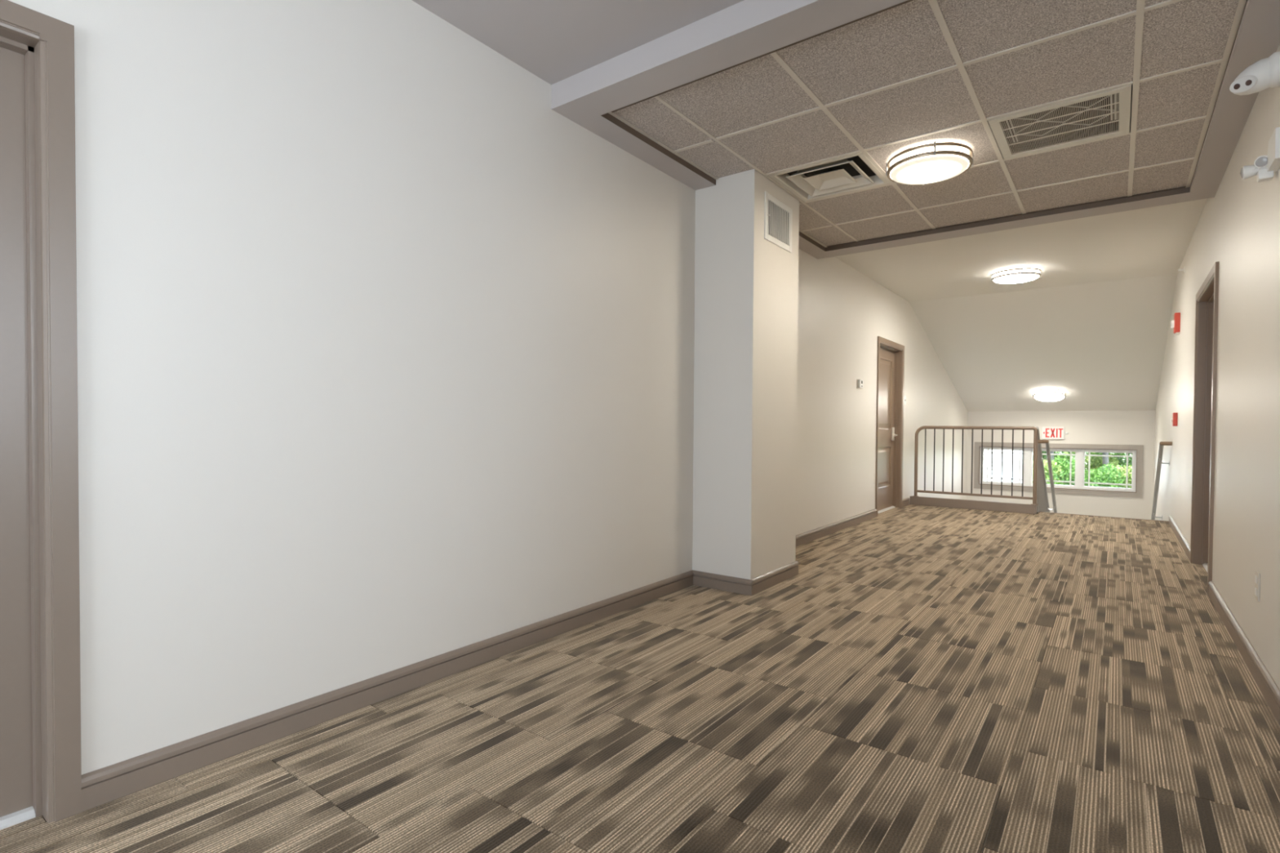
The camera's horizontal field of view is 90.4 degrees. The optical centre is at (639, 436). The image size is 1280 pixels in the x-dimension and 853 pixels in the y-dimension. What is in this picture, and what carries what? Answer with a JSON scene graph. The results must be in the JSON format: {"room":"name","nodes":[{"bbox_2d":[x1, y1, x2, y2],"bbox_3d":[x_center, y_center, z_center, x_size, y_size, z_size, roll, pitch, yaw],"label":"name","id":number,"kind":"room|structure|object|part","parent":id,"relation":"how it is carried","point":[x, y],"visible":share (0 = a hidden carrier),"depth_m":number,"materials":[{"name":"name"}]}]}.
{"room":"building hallway","nodes":[
{"label":"building hallway","id":0,"kind":"room"},
{"bbox_2d":[8,0,968,774],"bbox_3d":[1.186,1.283,5.420,0.140,6.140,16.470,1,1,37],"label":"wall","id":1,"kind":"structure","parent":0,"point":[385,352],"depth_m":2.33,"materials":[{"name":"paint"}]},
{"bbox_2d":[0,0,81,830],"bbox_3d":[-1.859,-0.029,1.301,0.152,2.074,1.055,1,1,37],"label":"door","id":2,"kind":"structure","parent":1,"relation":"in","point":[41,771],"depth_m":1.65,"materials":[{"name":"beige paint"}]},
{"bbox_3d":[-1.799,-1.032,1.242,0.017,0.066,0.923,1,1,37],"label":"casing","id":3,"kind":"part","parent":2,"relation":"part of","materials":[{"name":"beige paint"}]},
{"bbox_3d":[-1.509,-0.034,1.656,0.017,2.074,0.066,1,1,37],"label":"casing","id":4,"kind":"part","parent":2,"relation":"part of","materials":[{"name":"beige paint"}]},
{"bbox_2d":[81,570,693,812],"bbox_3d":[-0.577,0.940,2.925,0.018,0.093,3.061,1,1,37],"label":"baseboard","id":5,"kind":"structure","parent":1,"relation":"attached to","point":[113,782],"depth_m":2.22,"materials":[{"name":"beige paint"}]},
{"bbox_2d":[795,508,876,546],"bbox_3d":[1.736,0.899,6.013,0.018,0.093,3.263,1,1,37],"label":"baseboard","id":6,"kind":"structure","parent":1,"relation":"attached to","point":[806,537],"depth_m":6.21,"materials":[{"name":"beige paint"}]},
{"bbox_2d":[857,378,862,389],"bbox_3d":[2.349,-0.557,6.780,0.032,0.105,0.130,1,1,37],"label":"thermostat","id":7,"kind":"object","parent":1,"relation":"attached to","point":[860,382],"visible":1,"depth_m":6.74,"materials":[{"name":"plastic"}]},
{"bbox_2d":[875,336,904,516],"bbox_3d":[2.997,-0.115,7.782,0.152,2.074,1.101,1,1,37],"label":"door","id":8,"kind":"structure","parent":1,"relation":"in","point":[891,354],"depth_m":8.03,"materials":[{"name":"brown paint"}]},
{"bbox_3d":[2.740,-0.109,7.327,0.017,2.074,0.066,1,1,37],"label":"casing","id":9,"kind":"part","parent":8,"relation":"part of","materials":[{"name":"brown paint"}]},
{"bbox_3d":[2.971,0.381,7.808,0.014,0.520,0.721,1,1,37],"label":"panel","id":10,"kind":"part","parent":8,"relation":"part of","materials":[{"name":"brown paint"}]},
{"bbox_3d":[2.977,-0.518,7.792,0.014,0.880,0.721,1,1,37],"label":"panel","id":11,"kind":"part","parent":8,"relation":"part of","materials":[{"name":"brown paint"}]},
{"bbox_3d":[3.057,-1.118,7.723,0.017,0.066,0.969,1,1,37],"label":"casing","id":12,"kind":"part","parent":8,"relation":"part of","materials":[{"name":"brown paint"}]},
{"bbox_3d":[3.361,-0.119,8.156,0.017,2.074,0.066,1,1,37],"label":"casing","id":13,"kind":"part","parent":8,"relation":"part of","materials":[{"name":"brown paint"}]},
{"bbox_2d":[903,395,906,404],"bbox_3d":[3.439,-0.467,8.253,0.014,0.117,0.077,1,1,37],"label":"wall plate","id":14,"kind":"object","parent":1,"relation":"attached to","point":[904,397],"visible":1,"depth_m":8.24,"materials":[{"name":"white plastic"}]},
{"bbox_2d":[902,497,909,506],"bbox_3d":[3.481,0.869,8.341,0.018,0.093,0.354,1,1,37],"label":"baseboard","id":15,"kind":"structure","parent":1,"relation":"attached to","point":[905,501],"depth_m":8.33,"materials":[{"name":"beige paint"}]},
{"bbox_2d":[909,496,1036,514],"bbox_3d":[4.187,0.868,8.071,1.438,0.113,0.060,1,1,37],"label":"trim","id":16,"kind":"structure","parent":1,"relation":"attached to","point":[920,500],"depth_m":8.01,"materials":[{"name":"beige paint"}]},
{"bbox_2d":[912,426,1038,505],"bbox_3d":[4.208,0.342,8.046,1.429,0.940,0.080,1,1,37],"label":"guard railing","id":17,"kind":"object","parent":16,"relation":"on","point":[1033,498],"visible":1,"depth_m":7.98,"materials":[{"name":"brown metal"}]},
{"bbox_3d":[3.668,0.397,8.451,0.080,0.809,0.080,1,1,37],"label":"post","id":18,"kind":"part","parent":17,"relation":"part of","materials":[{"name":"brown metal"}]},
{"bbox_3d":[4.205,0.740,8.053,1.319,0.030,0.030,1,1,37],"label":"rail","id":19,"kind":"part","parent":17,"relation":"part of","materials":[{"name":"brown metal"}]},
{"bbox_3d":[4.211,-0.061,8.039,1.390,0.132,0.042,1,1,37],"label":"rail","id":20,"kind":"part","parent":17,"relation":"part of","materials":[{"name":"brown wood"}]},
{"bbox_3d":[4.748,0.381,7.642,0.080,0.884,0.080,1,1,37],"label":"post","id":21,"kind":"part","parent":17,"relation":"part of","materials":[{"name":"brown metal"}]},
{"bbox_2d":[0,504,1279,852],"bbox_3d":[1.110,1.120,2.946,2.980,0.254,12.422,1,1,37],"label":"floor","id":22,"kind":"structure","parent":0,"point":[926,679],"depth_m":2.17,"materials":[{"name":"carpet"}]},
{"bbox_2d":[692,168,799,579],"bbox_3d":[0.724,-0.335,4.291,0.422,2.611,0.681,1,1,37],"label":"wall column","id":23,"kind":"structure","parent":0,"point":[746,285],"depth_m":4.04,"materials":[{"name":"paint"}]},
{"bbox_2d":[692,560,798,595],"bbox_3d":[0.722,0.924,4.308,0.440,0.093,0.714,1,1,37],"label":"baseboard","id":24,"kind":"structure","parent":23,"relation":"attached to","point":[720,582],"depth_m":4.05,"materials":[{"name":"beige paint"}]},
{"bbox_2d":[764,191,792,253],"bbox_3d":[0.909,-1.387,4.142,0.020,0.295,0.412,1,1,37],"label":"wall grille","id":25,"kind":"object","parent":23,"relation":"attached to","point":[778,216],"visible":1,"depth_m":4.13,"materials":[{"name":"white plastic"}]},
{"bbox_3d":[0.813,-1.385,4.021,0.004,0.219,0.012,0,1,-3],"label":"blade","id":26,"kind":"part","parent":25,"relation":"part of","materials":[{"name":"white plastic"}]},
{"bbox_3d":[0.828,-1.385,4.042,0.004,0.219,0.012,0,1,-3],"label":"blade","id":27,"kind":"part","parent":25,"relation":"part of","materials":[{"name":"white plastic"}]},
{"bbox_3d":[0.844,-1.386,4.062,0.004,0.219,0.012,0,1,-3],"label":"blade","id":28,"kind":"part","parent":25,"relation":"part of","materials":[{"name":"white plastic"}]},
{"bbox_3d":[0.859,-1.386,4.083,0.004,0.219,0.012,0,1,-3],"label":"blade","id":29,"kind":"part","parent":25,"relation":"part of","materials":[{"name":"white plastic"}]},
{"bbox_3d":[0.875,-1.386,4.104,0.004,0.219,0.012,0,1,-3],"label":"blade","id":30,"kind":"part","parent":25,"relation":"part of","materials":[{"name":"white plastic"}]},
{"bbox_3d":[0.890,-1.386,4.124,0.004,0.219,0.012,0,1,-3],"label":"blade","id":31,"kind":"part","parent":25,"relation":"part of","materials":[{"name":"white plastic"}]},
{"bbox_3d":[0.906,-1.387,4.145,0.004,0.219,0.012,0,1,-3],"label":"blade","id":32,"kind":"part","parent":25,"relation":"part of","materials":[{"name":"white plastic"}]},
{"bbox_3d":[0.921,-1.387,4.165,0.004,0.219,0.012,0,1,-3],"label":"blade","id":33,"kind":"part","parent":25,"relation":"part of","materials":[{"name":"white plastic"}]},
{"bbox_3d":[0.936,-1.387,4.186,0.004,0.219,0.012,0,1,-3],"label":"blade","id":34,"kind":"part","parent":25,"relation":"part of","materials":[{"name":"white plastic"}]},
{"bbox_3d":[0.952,-1.387,4.207,0.004,0.219,0.012,0,1,-3],"label":"blade","id":35,"kind":"part","parent":25,"relation":"part of","materials":[{"name":"white plastic"}]},
{"bbox_3d":[0.968,-1.388,4.227,0.004,0.219,0.012,0,1,-3],"label":"blade","id":36,"kind":"part","parent":25,"relation":"part of","materials":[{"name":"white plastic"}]},
{"bbox_3d":[0.983,-1.388,4.248,0.004,0.219,0.012,0,1,-3],"label":"blade","id":37,"kind":"part","parent":25,"relation":"part of","materials":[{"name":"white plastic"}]},
{"bbox_3d":[0.998,-1.388,4.269,0.004,0.219,0.012,0,1,-3],"label":"blade","id":38,"kind":"part","parent":25,"relation":"part of","materials":[{"name":"white plastic"}]},
{"bbox_2d":[412,0,1279,258],"bbox_3d":[0.052,-1.630,1.459,2.700,0.166,8.832,1,1,37],"label":"ceiling","id":39,"kind":"structure","parent":0,"point":[701,92],"depth_m":2.91,"materials":[{"name":"grey paint"}]},
{"bbox_2d":[768,152,890,202],"bbox_3d":[1.203,-1.653,4.017,0.578,0.075,0.578,1,1,37],"label":"ceiling vent","id":40,"kind":"object","parent":39,"relation":"in","point":[853,172],"visible":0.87,"depth_m":4.05,"materials":[{"name":"metal"}]},
{"bbox_2d":[885,141,973,185],"bbox_3d":[1.665,-1.562,3.668,0.451,0.105,0.451,1,1,37],"label":"ceiling light","id":41,"kind":"object","parent":39,"relation":"attached to","point":[935,162],"visible":1,"depth_m":3.56,"materials":[{"name":"white glass"}]},
{"bbox_3d":[1.665,-1.571,3.668,0.414,0.077,0.414,1,1,37],"label":"lamp shade","id":42,"kind":"part","parent":41,"relation":"part of","materials":[{"name":"white glass"}]},
{"bbox_2d":[988,84,1131,159],"bbox_3d":[2.173,-1.630,3.290,0.577,0.063,0.577,1,1,37],"label":"ceiling vent","id":43,"kind":"object","parent":39,"relation":"in","point":[1104,114],"visible":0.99,"depth_m":3.29,"materials":[{"name":"metal"}]},
{"bbox_2d":[835,198,1207,411],"bbox_3d":[4.931,-1.095,7.988,2.700,1.408,7.458,1,1,37],"label":"ceiling","id":44,"kind":"structure","parent":0,"point":[1093,328],"depth_m":7.76,"materials":[{"name":"white paint"}]},
{"bbox_2d":[991,266,1041,284],"bbox_3d":[3.942,-1.680,6.671,0.451,0.105,0.451,1,1,37],"label":"ceiling light","id":45,"kind":"object","parent":44,"relation":"attached to","point":[1017,274],"visible":1,"depth_m":6.55,"materials":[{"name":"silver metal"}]},
{"bbox_3d":[3.942,-1.689,6.671,0.414,0.077,0.414,1,1,37],"label":"lamp shade","id":46,"kind":"part","parent":45,"relation":"part of","materials":[{"name":"white"}]},
{"bbox_2d":[1032,388,1066,402],"bbox_3d":[6.605,-0.661,10.269,0.452,0.204,0.446,1,1,42],"label":"ceiling light","id":47,"kind":"object","parent":44,"relation":"attached to","point":[1044,395],"visible":1,"depth_m":10.17,"materials":[{"name":"white glass"}]},
{"bbox_3d":[6.606,-0.666,10.270,0.414,0.077,0.414,1,-16,37],"label":"lamp shade","id":48,"kind":"part","parent":47,"relation":"part of","materials":[{"name":"white glass"}]},
{"bbox_2d":[966,409,1155,519],"bbox_3d":[7.184,1.906,11.075,2.700,4.768,0.160,1,1,37],"label":"wall","id":49,"kind":"structure","parent":0,"point":[1082,427],"depth_m":10.73,"materials":[{"name":"paint"}]},
{"bbox_2d":[1041,426,1068,439],"bbox_3d":[7.144,-0.054,10.952,0.379,0.207,0.043,1,1,37],"label":"exit sign","id":50,"kind":"object","parent":49,"relation":"attached to","point":[1047,433],"visible":1,"depth_m":10.95,"materials":[{"name":"white plastic"}]},
{"bbox_2d":[973,441,1143,497],"bbox_3d":[7.170,0.553,11.036,2.438,0.855,0.151,1,1,37],"label":"window","id":51,"kind":"structure","parent":49,"relation":"in","point":[1137,451],"depth_m":10.84,"materials":[{"name":"beige paint"}]},
{"bbox_3d":[6.186,0.534,11.692,0.075,0.855,0.021,1,1,37],"label":"casing","id":52,"kind":"part","parent":51,"relation":"part of","materials":[{"name":"paint"}]},
{"bbox_3d":[6.584,0.540,11.525,0.680,0.621,0.040,1,1,37],"label":"sash","id":53,"kind":"part","parent":51,"relation":"part of","materials":[{"name":"white plastic"}]},
{"bbox_3d":[7.194,0.552,11.068,0.665,0.621,0.040,1,1,37],"label":"sash","id":54,"kind":"part","parent":51,"relation":"part of","materials":[{"name":"white plastic"}]},
{"bbox_3d":[7.128,0.943,10.991,2.288,0.075,0.021,1,1,37],"label":"casing","id":55,"kind":"part","parent":51,"relation":"part of","materials":[{"name":"paint"}]},
{"bbox_3d":[7.133,0.163,10.977,2.288,0.075,0.021,1,1,37],"label":"casing","id":56,"kind":"part","parent":51,"relation":"part of","materials":[{"name":"paint"}]},
{"bbox_3d":[7.804,0.564,10.611,0.680,0.621,0.040,1,1,37],"label":"sash","id":57,"kind":"part","parent":51,"relation":"part of","materials":[{"name":"white plastic"}]},
{"bbox_3d":[8.077,0.572,10.276,0.075,0.855,0.021,1,1,37],"label":"casing","id":58,"kind":"part","parent":51,"relation":"part of","materials":[{"name":"paint"}]},
{"bbox_2d":[1153,43,1279,688],"bbox_3d":[3.459,1.328,3.718,0.140,6.140,16.470,1,1,37],"label":"wall","id":59,"kind":"structure","parent":0,"point":[1238,228],"depth_m":3.17,"materials":[{"name":"paint"}]},
{"bbox_2d":[1151,441,1172,519],"bbox_3d":[6.487,0.785,7.952,0.106,1.475,2.333,1,1,37],"label":"handrail","id":60,"kind":"object","parent":59,"relation":"attached to","point":[1162,444],"visible":0.73,"depth_m":7.61,"materials":[{"name":"grey metal"}]},
{"bbox_3d":[6.495,0.777,8.016,0.041,1.448,2.221,1,1,37],"label":"rail","id":61,"kind":"part","parent":60,"relation":"part of","materials":[{"name":"grey metal"}]},
{"bbox_2d":[1170,412,1177,426],"bbox_3d":[5.428,-0.170,6.465,0.050,0.137,0.110,1,1,37],"label":"station","id":62,"kind":"object","parent":59,"relation":"attached to","point":[1175,415],"visible":1,"depth_m":6.42,"materials":[{"name":"red plastic"}]},
{"bbox_2d":[1170,312,1180,334],"bbox_3d":[5.385,-1.128,6.397,0.068,0.210,0.120,1,1,37],"label":"fire alarm strobe","id":63,"kind":"object","parent":59,"relation":"attached to","point":[1175,323],"visible":1,"depth_m":6.35,"materials":[{"name":"red plastic"}]},
{"bbox_2d":[1168,515,1190,561],"bbox_3d":[5.044,0.922,5.954,0.018,0.093,2.502,1,1,37],"label":"baseboard","id":64,"kind":"structure","parent":59,"relation":"attached to","point":[1183,541],"depth_m":5.75,"materials":[{"name":"beige paint"}]},
{"bbox_2d":[1177,266,1185,273],"bbox_3d":[5.087,-1.562,5.978,0.056,0.066,0.066,1,1,37],"label":"sprinkler head","id":65,"kind":"object","parent":59,"relation":"attached to","point":[1184,268],"visible":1,"depth_m":5.97},
{"bbox_2d":[1190,261,1219,595],"bbox_3d":[3.986,-0.048,4.404,0.152,2.074,1.227,1,1,37],"label":"door frame","id":66,"kind":"structure","parent":59,"relation":"in","point":[1207,296],"depth_m":4.84,"materials":[{"name":"brown paint"}]},
{"bbox_3d":[4.280,-0.055,4.909,0.017,2.074,0.066,1,1,37],"label":"casing","id":67,"kind":"part","parent":66,"relation":"part of","materials":[{"name":"brown paint"}]},
{"bbox_3d":[3.939,-1.053,4.426,0.017,0.066,1.095,1,1,37],"label":"casing","id":68,"kind":"part","parent":66,"relation":"part of","materials":[{"name":"brown paint"}]},
{"bbox_3d":[3.584,-0.043,3.979,0.017,2.074,0.066,1,1,37],"label":"casing","id":69,"kind":"part","parent":66,"relation":"part of","materials":[{"name":"brown paint"}]},
{"bbox_2d":[1208,580,1279,725],"bbox_3d":[1.009,0.993,0.570,0.018,0.093,8.501,1,1,37],"label":"baseboard","id":70,"kind":"structure","parent":59,"relation":"attached to","point":[1268,688],"depth_m":2.76,"materials":[{"name":"beige paint"}]},
{"bbox_2d":[1229,50,1279,95],"bbox_3d":[2.402,-1.408,2.481,0.156,0.132,0.126,1,1,37],"label":"security camera","id":71,"kind":"object","parent":59,"relation":"attached to","point":[1264,73],"visible":1,"depth_m":2.45,"materials":[{"name":"white plastic"}]},
{"bbox_2d":[1254,570,1260,601],"bbox_3d":[2.610,0.633,2.690,0.010,0.120,0.078,1,1,37],"label":"outlet plate","id":72,"kind":"object","parent":59,"relation":"attached to","point":[1257,577],"visible":1,"depth_m":2.67,"materials":[{"name":"beige plastic"}]},
{"bbox_2d":[1240,127,1279,182],"bbox_3d":[2.441,-1.092,2.497,0.104,0.140,0.226,1,1,37],"label":"emergency light","id":73,"kind":"object","parent":59,"relation":"attached to","point":[1264,166],"visible":1,"depth_m":2.52,"materials":[{"name":"white plastic"}]},
{"label":"outside","id":74,"kind":"structure","parent":0,"visible":0},
{"bbox_2d":[1054,451,1132,487],"bbox_3d":[50.179,3.439,70.773,180.000,0.300,146.630,1,1,37],"label":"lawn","id":75,"kind":"structure","parent":74,"point":[1055,451],"depth_m":90.14,"materials":[{"name":"green plant"}]},
{"bbox_2d":[983,449,1022,482],"bbox_3d":[13.540,-1.053,32.329,10.300,9.600,8.800,1,1,37],"label":"building","id":76,"kind":"structure","parent":75,"relation":"on","point":[997,458],"depth_m":27.11,"materials":[{"name":"white"}]},
{"bbox_2d":[1032,459,1063,484],"bbox_3d":[27.733,2.599,43.843,2.676,2.086,3.000,1,1,45],"label":"shrub","id":77,"kind":"object","parent":75,"relation":"on","point":[1045,462],"visible":0.23,"depth_m":43.04,"materials":[{"name":"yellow plant"}]},
{"bbox_2d":[1032,451,1075,478],"bbox_3d":[33.604,2.322,51.166,3.350,2.981,4.029,1,1,23],"label":"shrub","id":78,"kind":"object","parent":75,"relation":"on","point":[1066,457],"visible":0.1,"depth_m":50.77,"materials":[{"name":"green plant"}]},
{"bbox_2d":[1044,455,1075,485],"bbox_3d":[28.735,2.558,43.743,2.711,2.488,3.556,1,1,11],"label":"shrub","id":79,"kind":"object","parent":75,"relation":"on","point":[1065,474],"visible":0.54,"depth_m":42.81,"materials":[{"name":"green plant"}]},
{"bbox_2d":[1049,451,1075,460],"bbox_3d":[29.848,-2.366,46.322,7.083,12.137,6.766,1,1,37],"label":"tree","id":80,"kind":"object","parent":75,"relation":"on","point":[1051,452],"visible":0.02,"depth_m":46.15,"materials":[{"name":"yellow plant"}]},
{"bbox_2d":[1067,451,1119,482],"bbox_3d":[34.347,-2.280,46.663,7.571,12.010,5.882,0,1,-38],"label":"tree","id":81,"kind":"object","parent":75,"relation":"on","point":[1104,459],"visible":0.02,"depth_m":46.77,"materials":[{"name":"green plant"}]},
{"bbox_3d":[34.354,-3.243,46.645,7.571,10.082,5.882,0,1,-38],"label":"crown","id":82,"kind":"part","parent":81,"relation":"part of","materials":[{"name":"green plant"}]},
{"bbox_2d":[1071,452,1119,480],"bbox_3d":[35.803,2.351,49.615,3.567,2.481,3.183,0,1,-29],"label":"shrub","id":83,"kind":"object","parent":75,"relation":"on","point":[1097,464],"visible":0.38,"depth_m":49.20,"materials":[{"name":"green plant"}]},
{"bbox_2d":[1073,463,1125,488],"bbox_3d":[30.349,2.805,41.803,2.425,2.158,2.918,0,1,-28],"label":"shrub","id":84,"kind":"object","parent":75,"relation":"on","point":[1111,477],"visible":0.67,"depth_m":41.09,"materials":[{"name":"green plant"}]},
{"bbox_2d":[1090,453,1132,477],"bbox_3d":[37.669,2.229,49.375,4.495,3.144,3.427,1,1,31],"label":"shrub","id":85,"kind":"object","parent":75,"relation":"on","point":[1120,460],"visible":0.09,"depth_m":49.32,"materials":[{"name":"green plant"}]},
{"bbox_2d":[1109,464,1132,488],"bbox_3d":[31.695,2.751,40.935,2.485,1.937,2.785,0,1,-14],"label":"shrub","id":86,"kind":"object","parent":75,"relation":"on","point":[1130,469],"visible":0.23,"depth_m":40.79,"materials":[{"name":"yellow plant"}]},
{"bbox_2d":[1119,453,1132,470],"bbox_3d":[38.755,2.321,48.122,4.322,3.197,3.593,0,1,-31],"label":"shrub","id":87,"kind":"object","parent":75,"relation":"on","point":[1130,463],"visible":0.02,"depth_m":48.42,"materials":[{"name":"green plant"}]},
{"bbox_3d":[5.980,2.700,9.489,2.700,3.222,3.840,1,1,37],"label":"floor","id":88,"kind":"structure","parent":0,"visible":0},
{"bbox_2d":[1035,426,1049,512],"bbox_3d":[5.521,1.197,8.694,0.042,2.650,2.432,1,1,37],"label":"stair railing","id":89,"kind":"object","parent":88,"relation":"on","point":[1042,501],"visible":0.37,"depth_m":8.21,"materials":[{"name":"metal"}]},
{"bbox_2d":[1038,440,1057,512],"bbox_3d":[5.548,0.768,8.605,0.096,1.475,2.413,1,1,37],"label":"handrail","id":90,"kind":"object","parent":89,"relation":"attached to","point":[1046,442],"visible":0.77,"depth_m":8.27,"materials":[{"name":"grey metal"}]},
{"bbox_3d":[5.627,0.760,8.666,0.041,1.448,2.221,1,1,37],"label":"rail","id":91,"kind":"part","parent":90,"relation":"part of","materials":[{"name":"grey metal"}]}
]}

